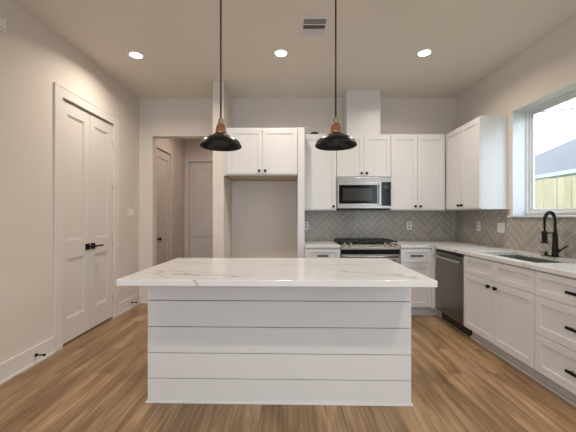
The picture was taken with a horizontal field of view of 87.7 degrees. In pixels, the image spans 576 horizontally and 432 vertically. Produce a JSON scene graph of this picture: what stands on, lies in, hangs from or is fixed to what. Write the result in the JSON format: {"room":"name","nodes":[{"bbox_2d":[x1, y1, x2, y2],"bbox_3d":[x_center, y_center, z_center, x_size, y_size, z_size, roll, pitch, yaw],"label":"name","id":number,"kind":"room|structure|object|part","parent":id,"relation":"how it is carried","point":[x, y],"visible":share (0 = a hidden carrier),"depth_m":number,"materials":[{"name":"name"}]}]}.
{"room":"kitchen","nodes":[
{"label":"kitchen","id":0,"kind":"room"},
{"bbox_2d":[0,0,183,363],"bbox_3d":[-2.323,-0.236,1.560,0.250,3.022,9.820,0,0,0],"label":"wall","id":1,"kind":"structure","parent":0,"point":[33,57],"depth_m":2.62,"materials":[{"name":"paint"}]},
{"bbox_2d":[0,13,5,32],"bbox_3d":[-2.187,-1.480,2.225,0.023,0.130,0.191,0,0,0],"label":"door chime","id":2,"kind":"object","parent":1,"relation":"attached to","point":[2,17],"visible":1,"depth_m":2.29,"materials":[{"name":"white plastic"}]},
{"bbox_2d":[0,293,139,384],"bbox_3d":[-2.187,1.200,0.850,0.023,0.150,8.100,0,0,0],"label":"baseboard","id":3,"kind":"structure","parent":1,"relation":"attached to","point":[16,365],"depth_m":2.56,"materials":[{"name":"paint"}]},
{"bbox_2d":[63,100,95,343],"bbox_3d":[-2.200,0.054,3.138,0.090,2.405,0.455,0,0,0],"label":"door","id":4,"kind":"structure","parent":1,"relation":"in","point":[76,121],"depth_m":3.14,"materials":[{"name":"paint"}]},
{"bbox_3d":[-2.183,0.332,3.317,0.055,0.066,0.095,0,0,0],"label":"handle","id":5,"kind":"part","parent":4,"relation":"part of","materials":[{"name":"black metal"}]},
{"bbox_2d":[54,82,118,351],"bbox_3d":[-2.189,0.007,3.347,0.017,2.535,1.070,0,0,0],"label":"trim","id":6,"kind":"structure","parent":1,"relation":"attached to","point":[60,92],"depth_m":2.89,"materials":[{"name":"paint"}]},
{"bbox_2d":[90,114,112,328],"bbox_3d":[-2.200,0.054,3.566,0.090,2.405,0.435,0,0,0],"label":"door","id":7,"kind":"structure","parent":1,"relation":"in","point":[101,140],"depth_m":3.56,"materials":[{"name":"paint"}]},
{"bbox_3d":[-2.183,0.332,3.435,0.055,0.066,0.148,0,0,0],"label":"handle","id":8,"kind":"part","parent":7,"relation":"part of","materials":[{"name":"black metal"}]},
{"bbox_2d":[128,209,133,216],"bbox_3d":[-2.192,-0.050,4.190,0.010,0.116,0.164,0,0,0],"label":"light switch","id":9,"kind":"object","parent":1,"relation":"attached to","point":[130,211],"visible":1,"depth_m":4.18,"materials":[{"name":"white plastic"}]},
{"bbox_2d":[157,149,169,264],"bbox_3d":[-2.194,0.058,5.308,0.102,2.405,0.626,0,0,0],"label":"door","id":10,"kind":"structure","parent":1,"relation":"in","point":[163,159],"depth_m":5.36,"materials":[{"name":"paint"}]},
{"bbox_2d":[156,141,172,264],"bbox_3d":[-2.189,0.013,5.305,0.017,2.525,0.810,0,0,0],"label":"trim","id":11,"kind":"structure","parent":1,"relation":"attached to","point":[158,145],"depth_m":5.62,"materials":[{"name":"paint"}]},
{"bbox_2d":[184,139,212,257],"bbox_3d":[-1.514,-0.236,6.410,1.368,3.022,0.120,0,0,0],"label":"wall","id":12,"kind":"structure","parent":0,"point":[192,149],"depth_m":6.35,"materials":[{"name":"paint"}]},
{"bbox_2d":[185,158,212,257],"bbox_3d":[-1.708,0.015,6.341,0.945,2.520,0.017,0,0,0],"label":"trim","id":13,"kind":"structure","parent":12,"relation":"attached to","point":[187,160],"depth_m":6.33,"materials":[{"name":"paint"}]},
{"bbox_2d":[189,163,212,257],"bbox_3d":[-1.710,0.058,6.346,0.771,2.405,0.102,0,0,0],"label":"door","id":14,"kind":"structure","parent":12,"relation":"in","point":[200,174],"depth_m":6.38,"materials":[{"name":"paint"}]},
{"bbox_2d":[213,81,231,257],"bbox_3d":[-0.900,-0.236,4.150,0.140,3.022,0.560,0,0,0],"label":"wall partition","id":15,"kind":"structure","parent":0,"point":[222,186],"depth_m":3.87,"materials":[{"name":"paint"}]},
{"bbox_2d":[0,303,575,431],"bbox_3d":[0.126,1.305,1.560,5.148,0.060,9.820,0,0,0],"label":"floor","id":16,"kind":"structure","parent":0,"point":[98,380],"depth_m":2.09,"materials":[{"name":"brown wood"}]},
{"bbox_2d":[145,286,412,406],"bbox_3d":[-0.060,0.837,2.323,1.816,0.876,0.589,0,0,1],"label":"kitchen island","id":17,"kind":"object","parent":16,"relation":"on","point":[334,346],"visible":0.86,"depth_m":2.04,"materials":[{"name":"paint"}]},
{"bbox_2d":[116,258,437,286],"bbox_3d":[-0.064,0.380,2.156,1.825,0.037,0.912,0,0,1],"label":"island countertop","id":18,"kind":"structure","parent":17,"relation":"on","point":[250,272],"depth_m":1.87,"materials":[{"name":"stone"}]},
{"bbox_2d":[297,127,304,257],"bbox_3d":[0.170,0.065,4.139,0.087,2.420,0.577,0,0,0],"label":"panel","id":19,"kind":"object","parent":16,"relation":"on","point":[301,130],"visible":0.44,"depth_m":3.85,"materials":[{"name":"paint"}]},
{"bbox_2d":[305,248,339,257],"bbox_3d":[0.439,0.837,4.097,0.448,0.877,0.662,0,0,0],"label":"base cabinet","id":20,"kind":"object","parent":16,"relation":"on","point":[309,252],"visible":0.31,"depth_m":3.81,"materials":[{"name":"paint"}]},
{"bbox_2d":[305,241,339,247],"bbox_3d":[0.438,0.379,4.111,0.448,0.036,0.638,0,0,0],"label":"countertop","id":21,"kind":"structure","parent":20,"relation":"on","point":[308,244],"depth_m":3.87,"materials":[{"name":"stone"}]},
{"bbox_2d":[334,238,400,263],"bbox_3d":[1.046,0.796,4.079,0.754,0.958,0.683,0,0,0],"label":"gas range","id":22,"kind":"object","parent":16,"relation":"on","point":[352,247],"visible":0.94,"depth_m":3.80,"materials":[{"name":"silver metal"}]},
{"bbox_2d":[334,241,394,244],"bbox_3d":[1.046,0.369,4.125,0.754,0.022,0.590,0,0,0],"label":"cooktop","id":23,"kind":"object","parent":22,"relation":"in","point":[338,242],"depth_m":3.97,"materials":[{"name":"black metal"}]},
{"bbox_3d":[1.046,0.748,3.814,0.744,0.655,0.029,0,0,0],"label":"oven door","id":24,"kind":"part","parent":22,"relation":"part of","materials":[{"name":"silver metal"}]},
{"bbox_3d":[1.046,0.385,3.813,0.752,0.056,0.050,0,0,0],"label":"control panel","id":25,"kind":"part","parent":22,"relation":"part of","materials":[{"name":"silver metal"}]},
{"bbox_3d":[1.046,0.503,3.768,0.672,0.025,0.063,0,0,0],"label":"handle","id":26,"kind":"part","parent":22,"relation":"part of","materials":[{"name":"silver metal"}]},
{"bbox_2d":[399,248,430,314],"bbox_3d":[1.621,0.837,4.097,0.385,0.877,0.662,0,0,0],"label":"base cabinet","id":27,"kind":"object","parent":16,"relation":"on","point":[416,259],"visible":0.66,"depth_m":3.81,"materials":[{"name":"paint"}]},
{"bbox_3d":[1.621,0.496,3.810,0.382,0.175,0.020,0,0,0],"label":"drawer","id":28,"kind":"part","parent":27,"relation":"part of","materials":[{"name":"paint"}]},
{"bbox_3d":[1.621,0.868,3.810,0.382,0.562,0.020,0,0,0],"label":"door","id":29,"kind":"part","parent":27,"relation":"part of","materials":[{"name":"paint"}]},
{"bbox_2d":[428,248,441,317],"bbox_3d":[2.147,0.837,4.101,0.663,0.877,0.653,0,0,0],"label":"base cabinet","id":30,"kind":"object","parent":16,"relation":"on","point":[432,310],"visible":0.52,"depth_m":3.77,"materials":[{"name":"paint"}]},
{"bbox_2d":[433,249,471,336],"bbox_3d":[2.129,0.841,3.470,0.642,0.868,0.604,0,0,0],"label":"dishwasher","id":31,"kind":"object","parent":16,"relation":"on","point":[449,266],"visible":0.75,"depth_m":3.42,"materials":[{"name":"metal"}]},
{"bbox_3d":[1.829,0.485,3.470,0.042,0.030,0.544,0,0,0],"label":"handle","id":32,"kind":"part","parent":31,"relation":"part of","materials":[{"name":"silver metal"}]},
{"bbox_3d":[1.875,0.792,3.470,0.049,0.715,0.596,0,0,0],"label":"door","id":33,"kind":"part","parent":31,"relation":"part of","materials":[{"name":"silver metal"}]},
{"bbox_3d":[1.938,1.225,3.470,0.015,0.100,0.596,0,0,0],"label":"kick plate","id":34,"kind":"part","parent":31,"relation":"part of","materials":[{"name":"plastic"}]},
{"bbox_2d":[464,255,563,385],"bbox_3d":[2.150,0.837,2.706,0.656,0.877,0.908,0,0,0],"label":"base cabinet","id":35,"kind":"object","parent":16,"relation":"on","point":[499,298],"visible":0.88,"depth_m":2.60,"materials":[{"name":"paint"}]},
{"bbox_3d":[1.860,0.496,2.933,0.020,0.175,0.451,0,0,0],"label":"drawer","id":36,"kind":"part","parent":35,"relation":"part of","materials":[{"name":"paint"}]},
{"bbox_3d":[1.860,0.868,2.933,0.020,0.562,0.451,0,0,0],"label":"door","id":37,"kind":"part","parent":35,"relation":"part of","materials":[{"name":"paint"}]},
{"bbox_3d":[1.860,0.496,2.479,0.020,0.175,0.451,0,0,0],"label":"drawer","id":38,"kind":"part","parent":35,"relation":"part of","materials":[{"name":"paint"}]},
{"bbox_3d":[1.860,0.868,2.479,0.020,0.562,0.451,0,0,0],"label":"door","id":39,"kind":"part","parent":35,"relation":"part of","materials":[{"name":"paint"}]},
{"bbox_2d":[535,270,575,406],"bbox_3d":[2.147,0.837,1.870,0.662,0.877,0.760,0,0,0],"label":"base cabinet","id":40,"kind":"object","parent":16,"relation":"on","point":[555,295],"visible":1,"depth_m":2.08,"materials":[{"name":"paint"}]},
{"bbox_2d":[391,241,575,277],"bbox_3d":[1.954,0.379,2.945,1.052,0.036,2.970,0,0,0],"label":"countertop","id":41,"kind":"structure","parent":40,"relation":"on","point":[568,268],"depth_m":2.98,"materials":[{"name":"stone"}]},
{"bbox_2d":[497,255,562,262],"bbox_3d":[2.160,0.507,2.715,0.440,0.216,0.750,0,0,0],"label":"sink","id":42,"kind":"object","parent":41,"relation":"in","point":[525,258],"visible":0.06,"depth_m":2.94,"materials":[{"name":"silver metal"}]},
{"bbox_2d":[540,211,567,256],"bbox_3d":[2.322,0.155,2.696,0.202,0.412,0.249,0,0,0],"label":"kitchen faucet","id":43,"kind":"object","parent":41,"relation":"on","point":[555,249],"visible":1,"depth_m":2.67,"materials":[{"name":"black metal"}]},
{"bbox_3d":[1.860,0.496,1.870,0.020,0.175,0.757,0,0,0],"label":"drawer","id":44,"kind":"part","parent":40,"relation":"part of","materials":[{"name":"paint"}]},
{"bbox_3d":[1.860,0.728,1.870,0.020,0.282,0.757,0,0,0],"label":"drawer","id":45,"kind":"part","parent":40,"relation":"part of","materials":[{"name":"paint"}]},
{"bbox_3d":[1.860,1.010,1.870,0.020,0.277,0.757,0,0,0],"label":"drawer","id":46,"kind":"part","parent":40,"relation":"part of","materials":[{"name":"paint"}]},
{"bbox_3d":[1.833,0.496,1.870,0.034,0.019,0.200,0,0,0],"label":"handle","id":47,"kind":"part","parent":40,"relation":"part of","materials":[{"name":"black metal"}]},
{"bbox_3d":[1.833,0.728,1.870,0.034,0.019,0.200,0,0,0],"label":"handle","id":48,"kind":"part","parent":40,"relation":"part of","materials":[{"name":"black metal"}]},
{"bbox_3d":[1.833,1.010,1.870,0.034,0.019,0.200,0,0,0],"label":"handle","id":49,"kind":"part","parent":40,"relation":"part of","materials":[{"name":"black metal"}]},
{"bbox_2d":[16,0,575,97],"bbox_3d":[0.126,-1.787,1.560,5.148,0.080,9.820,0,0,0],"label":"ceiling","id":50,"kind":"structure","parent":0,"point":[378,41],"depth_m":2.98,"materials":[{"name":"paint"}]},
{"bbox_2d":[126,50,144,59],"bbox_3d":[-1.645,-1.743,3.245,0.184,0.006,0.184,0,0,0],"label":"recessed light","id":51,"kind":"object","parent":50,"relation":"in","point":[133,54],"visible":1,"depth_m":3.23,"materials":[{"name":"white plastic"}]},
{"bbox_2d":[199,0,241,150],"bbox_3d":[-0.497,-1.130,2.220,0.306,1.232,0.306,0,0,0],"label":"pendant lamp","id":52,"kind":"object","parent":50,"relation":"hanging from","point":[220,140],"visible":1,"depth_m":2.21,"materials":[{"name":"black metal"}]},
{"bbox_3d":[-0.497,-0.565,2.220,0.306,0.101,0.306,0,0,0],"label":"lamp shade","id":53,"kind":"part","parent":52,"relation":"part of","materials":[{"name":"black metal"}]},
{"bbox_3d":[-0.497,-1.228,2.220,0.012,0.998,0.012,0,0,0],"label":"cord","id":54,"kind":"part","parent":52,"relation":"part of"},
{"bbox_2d":[272,48,289,57],"bbox_3d":[-0.075,-1.743,3.205,0.184,0.006,0.184,0,0,0],"label":"recessed light","id":55,"kind":"object","parent":50,"relation":"in","point":[280,52],"visible":1,"depth_m":3.19,"materials":[{"name":"white plastic"}]},
{"bbox_2d":[300,16,329,36],"bbox_3d":[0.241,-1.742,2.757,0.256,0.008,0.292,0,0,0],"label":"ceiling vent","id":56,"kind":"object","parent":50,"relation":"in","point":[310,26],"visible":1,"depth_m":2.75,"materials":[{"name":"metal"}]},
{"bbox_2d":[315,0,356,150],"bbox_3d":[0.350,-1.130,2.200,0.306,1.232,0.306,0,0,0],"label":"pendant lamp","id":57,"kind":"object","parent":50,"relation":"hanging from","point":[335,140],"visible":1,"depth_m":2.19,"materials":[{"name":"black metal"}]},
{"bbox_3d":[0.350,-0.565,2.200,0.306,0.101,0.306,0,0,0],"label":"lamp shade","id":58,"kind":"part","parent":57,"relation":"part of","materials":[{"name":"black metal"}]},
{"bbox_3d":[0.350,-1.228,2.200,0.012,0.998,0.012,0,0,0],"label":"cord","id":59,"kind":"part","parent":57,"relation":"part of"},
{"bbox_2d":[415,48,433,56],"bbox_3d":[1.455,-1.743,3.200,0.184,0.006,0.184,0,0,0],"label":"recessed light","id":60,"kind":"object","parent":50,"relation":"in","point":[425,52],"visible":1,"depth_m":3.19,"materials":[{"name":"white plastic"}]},
{"bbox_2d":[139,98,455,292],"bbox_3d":[0.141,-0.236,4.495,4.678,3.022,0.130,0,0,0],"label":"wall","id":61,"kind":"structure","parent":0,"point":[258,207],"depth_m":4.43,"materials":[{"name":"paint"}]},
{"bbox_2d":[140,293,147,302],"bbox_3d":[-1.032,1.200,4.481,2.305,0.150,0.157,0,0,0],"label":"baseboard","id":62,"kind":"structure","parent":61,"relation":"attached to","point":[143,296],"depth_m":4.42,"materials":[{"name":"paint"}]},
{"bbox_2d":[224,128,297,180],"bbox_3d":[-0.352,-0.835,4.125,0.952,0.620,0.606,0,0,0],"label":"upper cabinet","id":63,"kind":"object","parent":61,"relation":"attached to","point":[265,154],"visible":1,"depth_m":3.86,"materials":[{"name":"paint"}]},
{"bbox_3d":[-0.556,-0.834,3.860,0.450,0.575,0.020,0,0,0],"label":"door","id":64,"kind":"part","parent":63,"relation":"part of","materials":[{"name":"paint"}]},
{"bbox_3d":[-0.352,-0.537,4.160,0.952,0.024,0.537,0,0,0],"label":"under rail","id":65,"kind":"part","parent":63,"relation":"part of","materials":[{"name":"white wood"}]},
{"bbox_3d":[-0.343,-0.545,4.150,0.932,0.008,0.518,0,0,0],"label":"under panel","id":66,"kind":"part","parent":63,"relation":"part of","materials":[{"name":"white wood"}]},
{"bbox_3d":[-0.104,-0.834,3.860,0.449,0.575,0.020,0,0,0],"label":"door","id":67,"kind":"part","parent":63,"relation":"part of","materials":[{"name":"paint"}]},
{"bbox_2d":[305,134,335,210],"bbox_3d":[0.439,-0.605,4.240,0.447,1.044,0.377,0,0,0],"label":"upper cabinet","id":68,"kind":"object","parent":61,"relation":"attached to","point":[320,165],"visible":0.76,"depth_m":4.09,"materials":[{"name":"paint"}]},
{"bbox_2d":[336,134,390,177],"bbox_3d":[1.032,-0.829,4.240,0.735,0.596,0.377,0,0,0],"label":"upper cabinet","id":69,"kind":"object","parent":61,"relation":"attached to","point":[371,157],"visible":0.89,"depth_m":4.09,"materials":[{"name":"paint"}]},
{"bbox_3d":[0.848,-0.824,4.090,0.364,0.559,0.020,0,0,0],"label":"door","id":70,"kind":"part","parent":69,"relation":"part of","materials":[{"name":"paint"}]},
{"bbox_2d":[343,90,379,133],"bbox_3d":[1.042,-1.437,4.282,0.465,0.618,0.294,0,0,0],"label":"duct cover","id":71,"kind":"object","parent":69,"relation":"on","point":[361,108],"visible":0.76,"depth_m":4.13,"materials":[{"name":"paint"}]},
{"bbox_2d":[336,177,390,209],"bbox_3d":[1.030,-0.309,4.221,0.729,0.440,0.395,0,0,0],"label":"microwave oven","id":72,"kind":"object","parent":69,"relation":"attached to","point":[352,193],"visible":0.99,"depth_m":4.05,"materials":[{"name":"silver metal"}]},
{"bbox_3d":[0.965,-0.304,4.064,0.598,0.317,0.021,0,0,0],"label":"door","id":73,"kind":"part","parent":72,"relation":"part of","materials":[{"name":"silver metal"}]},
{"bbox_3d":[1.237,-0.301,4.038,0.030,0.270,0.030,0,0,0],"label":"handle","id":74,"kind":"part","parent":72,"relation":"part of","materials":[{"name":"silver metal"}]},
{"bbox_3d":[1.327,-0.304,4.064,0.117,0.317,0.021,0,0,0],"label":"control panel","id":75,"kind":"part","parent":72,"relation":"part of","materials":[{"name":"black glass"}]},
{"bbox_3d":[1.215,-0.824,4.090,0.364,0.559,0.020,0,0,0],"label":"door","id":76,"kind":"part","parent":69,"relation":"part of","materials":[{"name":"paint"}]},
{"bbox_2d":[305,211,455,240],"bbox_3d":[1.343,0.139,4.426,2.258,0.442,0.007,0,0,0],"label":"tile backsplash","id":77,"kind":"structure","parent":61,"relation":"attached to","point":[323,225],"depth_m":4.42,"materials":[{"name":"grey tile"}]},
{"bbox_2d":[407,222,411,229],"bbox_3d":[1.787,0.135,4.417,0.072,0.116,0.008,0,0,0],"label":"wall outlet","id":78,"kind":"object","parent":77,"relation":"attached to","point":[409,224],"visible":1,"depth_m":4.42,"materials":[{"name":"white plastic"}]},
{"bbox_2d":[383,134,444,210],"bbox_3d":[1.774,-0.605,4.240,0.747,1.044,0.377,0,0,0],"label":"upper cabinet","id":79,"kind":"object","parent":61,"relation":"attached to","point":[417,160],"visible":0.99,"depth_m":4.09,"materials":[{"name":"paint"}]},
{"bbox_3d":[1.581,-0.600,4.090,0.357,1.007,0.020,0,0,0],"label":"door","id":80,"kind":"part","parent":79,"relation":"part of","materials":[{"name":"paint"}]},
{"bbox_3d":[1.941,-0.600,4.090,0.357,1.007,0.020,0,0,0],"label":"door","id":81,"kind":"part","parent":79,"relation":"part of","materials":[{"name":"paint"}]},
{"bbox_2d":[456,14,575,217],"bbox_3d":[2.590,-0.236,0.605,0.220,3.022,7.910,0,0,0],"label":"wall","id":82,"kind":"structure","parent":0,"point":[547,65],"depth_m":3.17,"materials":[{"name":"paint"}]},
{"bbox_2d":[446,115,507,209],"bbox_3d":[2.304,-0.611,3.738,0.351,1.056,0.720,0,0,0],"label":"upper cabinet","id":83,"kind":"object","parent":82,"relation":"attached to","point":[476,150],"visible":1,"depth_m":3.40,"materials":[{"name":"paint"}]},
{"bbox_3d":[2.166,-0.606,3.918,0.020,1.019,0.357,0,0,0],"label":"door","id":84,"kind":"part","parent":83,"relation":"part of","materials":[{"name":"paint"}]},
{"bbox_3d":[2.166,-0.606,3.558,0.020,1.019,0.357,0,0,0],"label":"door","id":85,"kind":"part","parent":83,"relation":"part of","materials":[{"name":"paint"}]},
{"bbox_2d":[456,209,575,257],"bbox_3d":[2.475,0.139,2.945,0.007,0.442,2.970,0,0,0],"label":"tile backsplash","id":86,"kind":"structure","parent":82,"relation":"attached to","point":[521,233],"depth_m":3.27,"materials":[{"name":"grey tile"}]},
{"bbox_2d":[477,222,480,230],"bbox_3d":[2.467,0.125,3.885,0.008,0.116,0.072,0,0,0],"label":"wall outlet","id":87,"kind":"object","parent":86,"relation":"attached to","point":[478,223],"visible":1,"depth_m":3.87,"materials":[{"name":"white plastic"}]},
{"bbox_2d":[497,223,504,232],"bbox_3d":[2.466,0.130,3.477,0.010,0.116,0.118,0,0,0],"label":"light switch","id":88,"kind":"object","parent":86,"relation":"attached to","point":[500,226],"visible":1,"depth_m":3.46,"materials":[{"name":"white plastic"}]},
{"bbox_2d":[508,81,575,216],"bbox_3d":[2.570,-0.582,2.715,0.240,1.180,1.270,0,0,0],"label":"window","id":89,"kind":"structure","parent":82,"relation":"in","point":[523,117],"depth_m":3.29,"materials":[{"name":"white plastic"}]},
{"bbox_3d":[2.535,-0.001,2.715,0.170,0.017,1.270,0,0,0],"label":"sill","id":90,"kind":"part","parent":89,"relation":"part of","materials":[{"name":"white plastic"}]},
{"bbox_3d":[2.655,-0.591,2.715,0.070,1.160,1.206,0,0,0],"label":"frame","id":91,"kind":"part","parent":89,"relation":"part of","materials":[{"name":"white plastic"}]},
{"bbox_3d":[2.665,-0.591,2.715,0.020,1.060,1.106,0,0,0],"label":"sash","id":92,"kind":"part","parent":89,"relation":"part of","materials":[{"name":"white plastic"}]},
{"label":"outside","id":93,"kind":"structure","parent":0,"visible":0},
{"bbox_3d":[21.360,1.485,15.000,37.280,0.180,60.000,0,0,0],"label":"ground","id":94,"kind":"structure","parent":93,"visible":0},
{"bbox_2d":[535,175,575,215],"bbox_3d":[5.053,0.331,6.508,0.114,2.128,21.016,0,0,0],"label":"wooden fence","id":95,"kind":"object","parent":94,"relation":"on","point":[554,193],"visible":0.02,"depth_m":5.58,"materials":[{"name":"brown wood"}]},
{"bbox_2d":[535,138,575,179],"bbox_3d":[12.850,-1.157,5.850,7.900,5.103,20.500,0,0,0],"label":"neighbor house","id":96,"kind":"structure","parent":94,"relation":"on","point":[558,161],"depth_m":11.15,"materials":[{"name":"white"}]},
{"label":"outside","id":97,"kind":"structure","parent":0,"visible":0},
{"bbox_2d":[540,107,575,112],"bbox_3d":[8.000,-3.814,11.500,0.038,4.321,17.009,0,0,0],"label":"power line","id":98,"kind":"object","parent":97,"point":[574,107],"visible":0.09,"depth_m":8.84,"materials":[{"name":"white"}]}
]}

